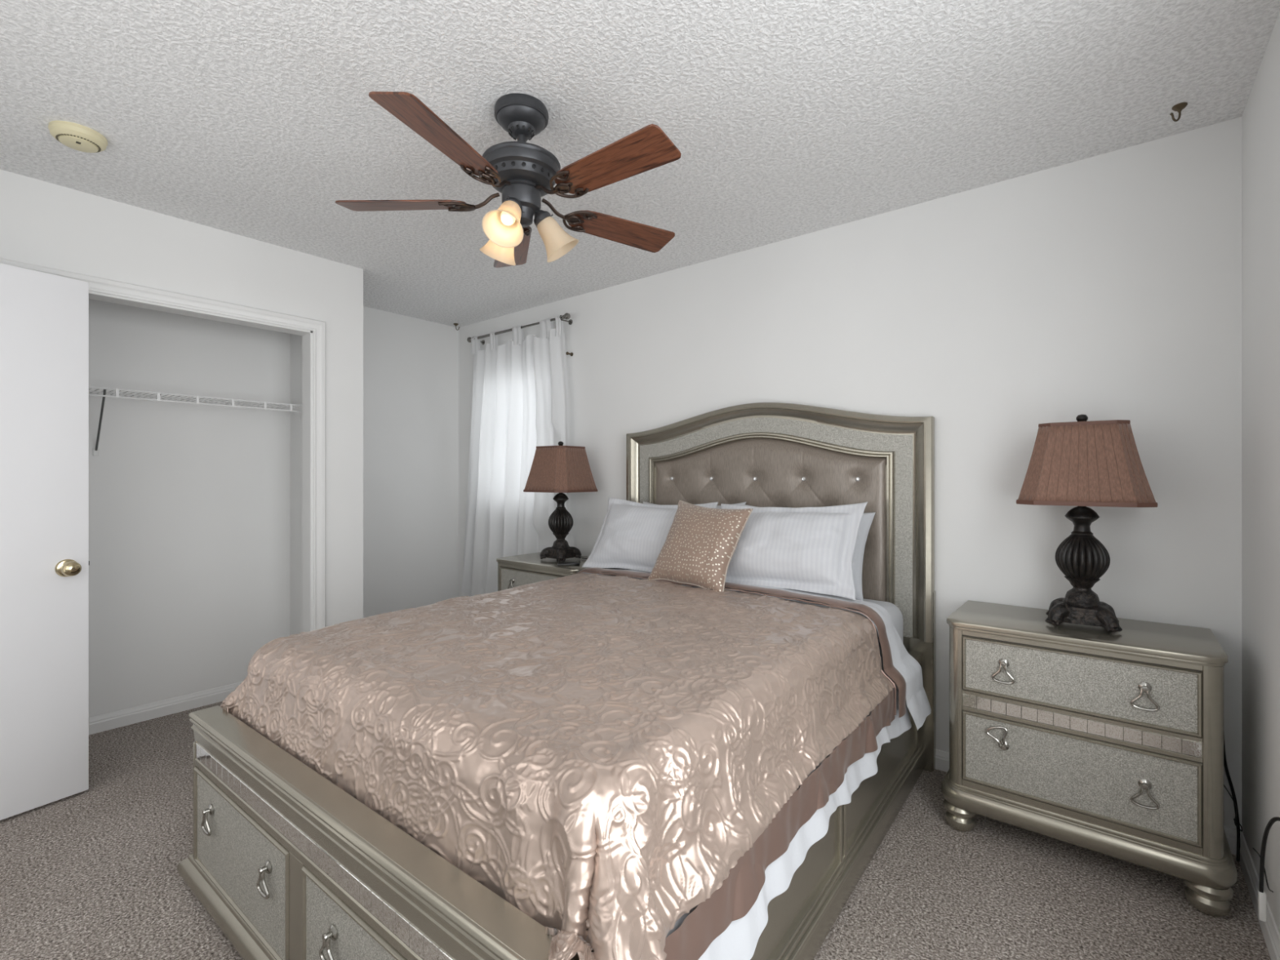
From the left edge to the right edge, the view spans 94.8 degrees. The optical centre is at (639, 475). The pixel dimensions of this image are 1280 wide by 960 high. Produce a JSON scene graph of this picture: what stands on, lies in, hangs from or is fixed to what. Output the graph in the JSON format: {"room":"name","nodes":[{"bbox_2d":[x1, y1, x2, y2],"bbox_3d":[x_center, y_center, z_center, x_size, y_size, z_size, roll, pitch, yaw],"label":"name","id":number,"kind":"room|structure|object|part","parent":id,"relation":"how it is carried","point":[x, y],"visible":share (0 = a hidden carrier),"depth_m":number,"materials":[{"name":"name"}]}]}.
{"room":"bedroom","nodes":[
{"label":"bedroom","id":0,"kind":"room"},
{"bbox_2d":[0,168,363,635],"bbox_3d":[-2.500,0.032,2.832,0.730,2.440,1.995,0,0,39],"label":"wall","id":1,"kind":"structure","parent":0,"point":[44,224],"depth_m":3.01,"materials":[{"name":"paint"}]},
{"bbox_2d":[0,257,325,631],"bbox_3d":[-2.292,0.205,2.577,0.124,2.093,1.704,0,0,39],"label":"trim","id":2,"kind":"structure","parent":1,"relation":"attached to","point":[313,331],"depth_m":3.16,"materials":[{"name":"white paint"}]},
{"bbox_2d":[88,298,290,717],"bbox_3d":[-2.760,0.032,2.916,0.220,2.440,1.800,0,0,39],"label":"wall","id":3,"kind":"structure","parent":0,"point":[189,504],"depth_m":3.14,"materials":[{"name":"paint"}]},
{"bbox_2d":[88,681,242,734],"bbox_3d":[-2.669,1.212,2.842,0.013,0.080,1.800,0,0,39],"label":"baseboard","id":4,"kind":"structure","parent":3,"relation":"attached to","point":[116,719],"depth_m":3.05,"materials":[{"name":"white paint"}]},
{"bbox_2d":[88,386,302,455],"bbox_3d":[-2.520,-0.250,2.798,0.302,0.305,1.682,0,0,39],"label":"wire shelf","id":5,"kind":"object","parent":3,"relation":"attached to","point":[95,451],"visible":0.73,"depth_m":2.94,"materials":[{"name":"white metal"}]},
{"bbox_2d":[363,306,458,617],"bbox_3d":[-2.880,0.032,3.038,0.120,2.440,4.400,0,0,39],"label":"wall","id":6,"kind":"structure","parent":0,"point":[411,365],"depth_m":4.38,"materials":[{"name":"paint"}]},
{"bbox_2d":[0,701,1271,959],"bbox_3d":[-1.074,1.282,1.662,4.660,0.060,4.520,0,0,39],"label":"floor","id":7,"kind":"structure","parent":0,"point":[92,873],"depth_m":1.77,"materials":[{"name":"carpet"}]},
{"bbox_2d":[177,402,935,959],"bbox_3d":[-0.075,0.441,2.160,1.692,1.623,2.211,0,0,38],"label":"bed","id":8,"kind":"object","parent":7,"relation":"on","point":[288,864],"visible":0.48,"depth_m":1.65,"materials":[{"name":"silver metal"}]},
{"bbox_3d":[-1.249,0.967,1.697,0.031,0.031,0.023,0,0,38],"label":"drawer handle","id":9,"kind":"part","parent":8,"relation":"part of","materials":[{"name":"silver metal"}]},
{"bbox_3d":[-0.722,1.196,1.324,1.692,0.064,0.096,0,0,38],"label":"foot moulding","id":10,"kind":"part","parent":8,"relation":"part of","materials":[{"name":"beige metal"}]},
{"bbox_3d":[-1.087,1.028,1.591,0.650,0.264,0.006,0,0,38],"label":"drawer panel","id":11,"kind":"part","parent":8,"relation":"part of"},
{"bbox_3d":[-0.924,0.967,1.446,0.031,0.031,0.023,0,0,38],"label":"drawer handle","id":12,"kind":"part","parent":8,"relation":"part of","materials":[{"name":"silver metal"}]},
{"bbox_3d":[-0.655,0.967,1.238,0.031,0.031,0.023,0,0,38],"label":"drawer handle","id":13,"kind":"part","parent":8,"relation":"part of","materials":[{"name":"silver metal"}]},
{"bbox_3d":[-0.466,1.028,1.111,0.730,0.264,0.006,0,0,38],"label":"drawer panel","id":14,"kind":"part","parent":8,"relation":"part of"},
{"bbox_3d":[-0.714,0.974,1.334,1.646,0.496,0.075,0,0,38],"label":"footboard","id":15,"kind":"part","parent":8,"relation":"part of","materials":[{"name":"beige metal"}]},
{"bbox_2d":[633,577,902,656],"bbox_3d":[-0.030,0.766,2.202,1.460,0.452,1.970,0,0,38],"label":"mattress","id":16,"kind":"object","parent":8,"relation":"on","point":[895,614],"visible":0.14,"depth_m":2.46,"materials":[{"name":"grey fabric"}]},
{"bbox_2d":[642,501,746,508],"bbox_3d":[0.238,0.326,3.140,0.663,0.387,0.179,0,0,35],"label":"pillow","id":17,"kind":"object","parent":16,"relation":"on","point":[645,503],"visible":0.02,"depth_m":3.05,"materials":[{"name":"grey fabric"}]},
{"bbox_2d":[581,568,931,959],"bbox_3d":[-0.125,0.713,1.902,1.694,0.483,2.048,0,0,33],"label":"sheet","id":18,"kind":"object","parent":16,"relation":"on","point":[739,941],"visible":0.35,"depth_m":1.56,"materials":[{"name":"grey fabric"}]},
{"bbox_2d":[219,567,906,959],"bbox_3d":[-0.190,0.706,1.922,2.001,0.492,1.833,0,0,38],"label":"bedspread","id":19,"kind":"object","parent":18,"relation":"on","point":[612,758],"visible":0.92,"depth_m":1.34,"materials":[{"name":"beige fabric"}]},
{"bbox_2d":[647,500,753,591],"bbox_3d":[0.264,0.311,2.653,0.435,0.386,0.236,0,0,45],"label":"throw cushion","id":20,"kind":"object","parent":19,"relation":"on","point":[699,548],"visible":0.99,"depth_m":2.57,"materials":[{"name":"beige fabric"}]},
{"bbox_2d":[582,497,718,573],"bbox_3d":[0.035,0.320,3.066,0.724,0.394,0.225,0,0,38],"label":"pillow sham","id":21,"kind":"object","parent":18,"relation":"on","point":[632,535],"visible":0.66,"depth_m":3.04,"materials":[{"name":"white fabric"}]},
{"bbox_2d":[699,502,867,599],"bbox_3d":[0.616,0.311,2.584,0.712,0.405,0.230,0,0,37],"label":"pillow sham","id":22,"kind":"object","parent":18,"relation":"on","point":[806,548],"visible":0.81,"depth_m":2.48,"materials":[{"name":"white fabric"}]},
{"bbox_2d":[741,504,875,600],"bbox_3d":[0.724,0.340,2.750,0.683,0.399,0.184,0,0,40],"label":"pillow","id":23,"kind":"object","parent":16,"relation":"on","point":[867,518],"visible":0.09,"depth_m":2.56,"materials":[{"name":"grey fabric"}]},
{"bbox_3d":[0.586,0.249,2.999,1.282,0.885,0.032,0,0,38],"label":"tufted panel","id":24,"kind":"part","parent":8,"relation":"part of","materials":[{"name":"beige leather"}]},
{"bbox_3d":[0.586,0.239,2.999,1.350,0.925,0.023,0,0,38],"label":"headboard moulding","id":25,"kind":"part","parent":8,"relation":"part of","materials":[{"name":"beige metal"}]},
{"bbox_3d":[0.589,0.441,3.003,1.664,1.623,0.066,0,0,38],"label":"headboard","id":26,"kind":"part","parent":8,"relation":"part of","materials":[{"name":"beige metal"}]},
{"bbox_3d":[0.556,0.995,1.698,0.064,0.490,2.068,0,0,38],"label":"rail","id":27,"kind":"part","parent":8,"relation":"part of","materials":[{"name":"beige metal"}]},
{"bbox_2d":[496,551,623,591],"bbox_3d":[-0.499,0.882,3.586,0.762,0.740,0.451,0,0,39],"label":"nightstand","id":28,"kind":"object","parent":7,"relation":"on","point":[516,571],"visible":0.16,"depth_m":3.50,"materials":[{"name":"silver metal"}]},
{"bbox_3d":[-0.622,0.653,3.433,0.590,0.168,0.006,0,0,39],"label":"drawer panel","id":29,"kind":"part","parent":28,"relation":"part of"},
{"bbox_2d":[523,441,597,561],"bbox_3d":[-0.485,0.147,3.598,0.368,0.720,0.368,0,0,37],"label":"table lamp","id":30,"kind":"object","parent":28,"relation":"on","point":[560,468],"visible":1,"depth_m":3.51,"materials":[{"name":"brown fabric"}]},
{"bbox_3d":[-0.485,-0.041,3.598,0.365,0.262,0.365,0,0,37],"label":"lamp shade","id":31,"kind":"part","parent":30,"relation":"part of","materials":[{"name":"brown fabric"}]},
{"bbox_3d":[-0.485,0.089,3.598,0.368,0.014,0.368,0,0,37],"label":"shade trim","id":32,"kind":"part","parent":30,"relation":"part of","materials":[{"name":"brown fabric"}]},
{"bbox_3d":[-0.485,-0.172,3.598,0.244,0.012,0.244,0,0,37],"label":"shade trim","id":33,"kind":"part","parent":30,"relation":"part of","materials":[{"name":"brown"}]},
{"bbox_2d":[557,562,579,565],"bbox_3d":[-0.408,0.504,3.366,0.124,0.013,0.044,0,0,-13],"label":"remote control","id":34,"kind":"object","parent":28,"relation":"on","point":[558,563],"visible":1,"depth_m":3.35,"materials":[{"name":"black plastic"}]},
{"bbox_2d":[941,600,1237,917],"bbox_3d":[1.492,0.882,2.023,0.762,0.740,0.451,0,0,39],"label":"nightstand","id":35,"kind":"object","parent":7,"relation":"on","point":[1093,738],"visible":1,"depth_m":1.83,"materials":[{"name":"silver metal"}]},
{"bbox_3d":[1.218,0.907,1.971,0.031,0.031,0.023,0,0,39],"label":"drawer handle","id":36,"kind":"part","parent":35,"relation":"part of","materials":[{"name":"silver metal"}]},
{"bbox_3d":[1.218,0.630,1.971,0.031,0.031,0.023,0,0,39],"label":"drawer handle","id":37,"kind":"part","parent":35,"relation":"part of","materials":[{"name":"silver metal"}]},
{"bbox_3d":[1.368,0.941,1.870,0.590,0.219,0.006,0,0,39],"label":"drawer panel","id":38,"kind":"part","parent":35,"relation":"part of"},
{"bbox_3d":[1.368,0.653,1.870,0.590,0.168,0.006,0,0,39],"label":"drawer panel","id":39,"kind":"part","parent":35,"relation":"part of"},
{"bbox_2d":[1016,413,1157,632],"bbox_3d":[1.521,0.147,2.023,0.368,0.720,0.368,0,0,36],"label":"table lamp","id":40,"kind":"object","parent":35,"relation":"on","point":[1082,464],"visible":1,"depth_m":1.94,"materials":[{"name":"brown fabric"}]},
{"bbox_3d":[1.521,-0.172,2.023,0.244,0.012,0.244,0,0,36],"label":"shade trim","id":41,"kind":"part","parent":40,"relation":"part of","materials":[{"name":"brown"}]},
{"bbox_3d":[1.521,-0.041,2.023,0.365,0.262,0.365,0,0,36],"label":"lamp shade","id":42,"kind":"part","parent":40,"relation":"part of","materials":[{"name":"brown fabric"}]},
{"bbox_3d":[1.521,0.089,2.023,0.368,0.014,0.368,0,0,36],"label":"shade trim","id":43,"kind":"part","parent":40,"relation":"part of","materials":[{"name":"brown fabric"}]},
{"bbox_3d":[1.492,1.123,2.023,0.762,0.078,0.451,0,0,39],"label":"moulding","id":44,"kind":"part","parent":35,"relation":"part of","materials":[{"name":"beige metal"}]},
{"bbox_3d":[1.499,0.919,1.746,0.031,0.031,0.023,0,0,39],"label":"drawer handle","id":45,"kind":"part","parent":35,"relation":"part of","materials":[{"name":"silver metal"}]},
{"bbox_3d":[1.499,0.630,1.746,0.031,0.031,0.023,0,0,39],"label":"drawer handle","id":46,"kind":"part","parent":35,"relation":"part of","materials":[{"name":"silver metal"}]},
{"bbox_2d":[1223,733,1242,861],"bbox_3d":[1.938,1.037,1.913,0.030,0.410,0.090,0,0,11],"label":"power cord","id":47,"kind":"object","parent":7,"relation":"on","point":[1236,819],"visible":0.9,"depth_m":1.92,"materials":[{"name":"black plastic"}]},
{"bbox_2d":[0,0,1279,327],"bbox_3d":[-1.074,-1.218,1.662,4.660,0.060,4.520,0,0,39],"label":"ceiling","id":48,"kind":"structure","parent":0,"point":[786,119],"depth_m":1.89,"materials":[{"name":"white paint"}]},
{"bbox_2d":[48,120,107,152],"bbox_3d":[-1.947,-1.166,2.039,0.150,0.044,0.150,0,0,39],"label":"smoke detector","id":49,"kind":"object","parent":48,"relation":"attached to","point":[76,136],"visible":1,"depth_m":2.01,"materials":[{"name":"beige plastic"}]},
{"bbox_2d":[335,91,680,267],"bbox_3d":[-0.352,-0.948,1.884,1.098,0.480,1.146,0,0,39],"label":"ceiling fan","id":50,"kind":"object","parent":48,"relation":"hanging from","point":[524,172],"visible":1,"depth_m":1.82,"materials":[{"name":"brown wood"}]},
{"bbox_3d":[-0.766,-0.883,1.919,0.408,0.006,0.137,0,13,2],"label":"blade","id":51,"kind":"part","parent":50,"relation":"part of","materials":[{"name":"brown wood"}]},
{"bbox_3d":[-0.513,-0.883,1.547,0.137,0.006,0.408,14,5,19],"label":"blade","id":52,"kind":"part","parent":50,"relation":"part of","materials":[{"name":"brown wood"}]},
{"bbox_3d":[-0.470,-0.780,1.988,0.138,0.143,0.126,0,0,39],"label":"lamp shade","id":53,"kind":"part","parent":50,"relation":"part of","materials":[{"name":"white glass"}]},
{"bbox_3d":[-0.406,-0.780,1.785,0.122,0.143,0.135,0,0,39],"label":"lamp shade","id":54,"kind":"part","parent":50,"relation":"part of","materials":[{"name":"white glass"}]},
{"bbox_3d":[-0.403,-0.806,1.813,0.045,0.066,0.055,0,0,39],"label":"bulb","id":55,"kind":"part","parent":50,"relation":"part of","materials":[{"name":"beige glass"}]},
{"bbox_3d":[-0.490,-0.883,2.274,0.137,0.006,0.408,-13,4,-16],"label":"blade","id":56,"kind":"part","parent":50,"relation":"part of","materials":[{"name":"brown wood"}]},
{"bbox_3d":[-0.262,-0.780,1.939,0.122,0.143,0.132,0,0,39],"label":"lamp shade","id":57,"kind":"part","parent":50,"relation":"part of","materials":[{"name":"white glass"}]},
{"bbox_3d":[-0.082,-0.883,1.672,0.408,0.006,0.137,0,-13,38],"label":"blade","id":58,"kind":"part","parent":50,"relation":"part of","materials":[{"name":"brown wood"}]},
{"bbox_3d":[-0.068,-0.883,2.121,0.408,0.006,0.137,0,-13,-34],"label":"blade","id":59,"kind":"part","parent":50,"relation":"part of","materials":[{"name":"brown wood"}]},
{"bbox_2d":[1169,102,1187,121],"bbox_3d":[1.724,-1.162,1.886,0.055,0.052,0.038,0,0,-9],"label":"ceiling hook","id":60,"kind":"object","parent":48,"relation":"attached to","point":[1178,108],"visible":1,"depth_m":1.88,"materials":[{"name":"brown metal"}]},
{"bbox_3d":[1.717,-1.155,1.885,0.039,0.038,0.010,0,0,-9],"label":"hook arm","id":61,"kind":"part","parent":60,"relation":"part of","materials":[{"name":"brown metal"}]},
{"bbox_3d":[1.733,-1.179,1.888,0.038,0.018,0.038,0,0,-9],"label":"hook plate","id":62,"kind":"part","parent":60,"relation":"part of","materials":[{"name":"brown metal"}]},
{"bbox_2d":[458,116,1241,830],"bbox_3d":[0.305,0.032,3.376,4.660,2.440,0.120,0,0,39],"label":"wall","id":63,"kind":"structure","parent":0,"point":[1105,286],"depth_m":2.37,"materials":[{"name":"paint"}]},
{"bbox_2d":[466,312,572,344],"bbox_3d":[-0.864,-1.032,4.172,1.096,0.051,0.106,0,0,39],"label":"curtain rod","id":64,"kind":"object","parent":63,"relation":"attached to","point":[566,316],"visible":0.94,"depth_m":4.07,"materials":[{"name":"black metal"}]},
{"bbox_2d":[461,315,573,596],"bbox_3d":[-0.958,0.091,4.199,1.259,2.281,0.132,0,0,39],"label":"curtain","id":65,"kind":"object","parent":64,"relation":"hanging from","point":[520,404],"visible":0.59,"depth_m":4.15,"materials":[{"name":"white fabric"}]},
{"bbox_2d":[565,351,573,355],"bbox_3d":[-0.468,-0.808,3.891,0.026,0.026,0.046,0,0,39],"label":"curtain holdback","id":66,"kind":"object","parent":63,"relation":"attached to","point":[566,353],"visible":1,"depth_m":3.89,"materials":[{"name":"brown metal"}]},
{"bbox_2d":[935,749,1236,854],"bbox_3d":[0.264,1.212,3.324,4.420,0.080,0.013,0,0,39],"label":"baseboard","id":67,"kind":"structure","parent":63,"relation":"attached to","point":[942,757],"depth_m":2.48,"materials":[{"name":"white paint"}]},
{"bbox_2d":[1241,11,1279,934],"bbox_3d":[0.658,0.032,0.192,0.120,2.440,4.400,0,0,39],"label":"wall","id":68,"kind":"structure","parent":0,"point":[1260,117],"depth_m":1.69,"materials":[{"name":"paint"}]},
{"bbox_2d":[1239,831,1279,959],"bbox_3d":[1.007,1.212,0.733,0.013,0.080,3.120,0,0,39],"label":"baseboard","id":69,"kind":"structure","parent":68,"relation":"attached to","point":[1269,930],"depth_m":1.69,"materials":[{"name":"white paint"}]},
{"bbox_2d":[1253,817,1279,921],"bbox_3d":[1.578,0.965,1.467,0.030,0.374,0.701,0,0,39],"label":"extension cord","id":70,"kind":"object","parent":68,"relation":"attached to","point":[1262,897],"visible":1,"depth_m":1.52,"materials":[{"name":"plastic"}]},
{"bbox_3d":[-1.725,0.032,0.851,4.420,2.440,0.120,0,0,39],"label":"wall","id":71,"kind":"structure","parent":0,"visible":0},
{"bbox_2d":[0,262,88,820],"bbox_3d":[-2.367,0.237,1.966,0.104,2.006,0.818,0,0,30],"label":"door","id":72,"kind":"structure","parent":71,"relation":"in","point":[44,317],"depth_m":2.21,"materials":[{"name":"paint"}]},
{"bbox_3d":[-2.183,0.355,2.252,0.066,0.068,0.068,0,0,30],"label":"knob","id":73,"kind":"part","parent":72,"relation":"part of","materials":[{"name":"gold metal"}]}
]}

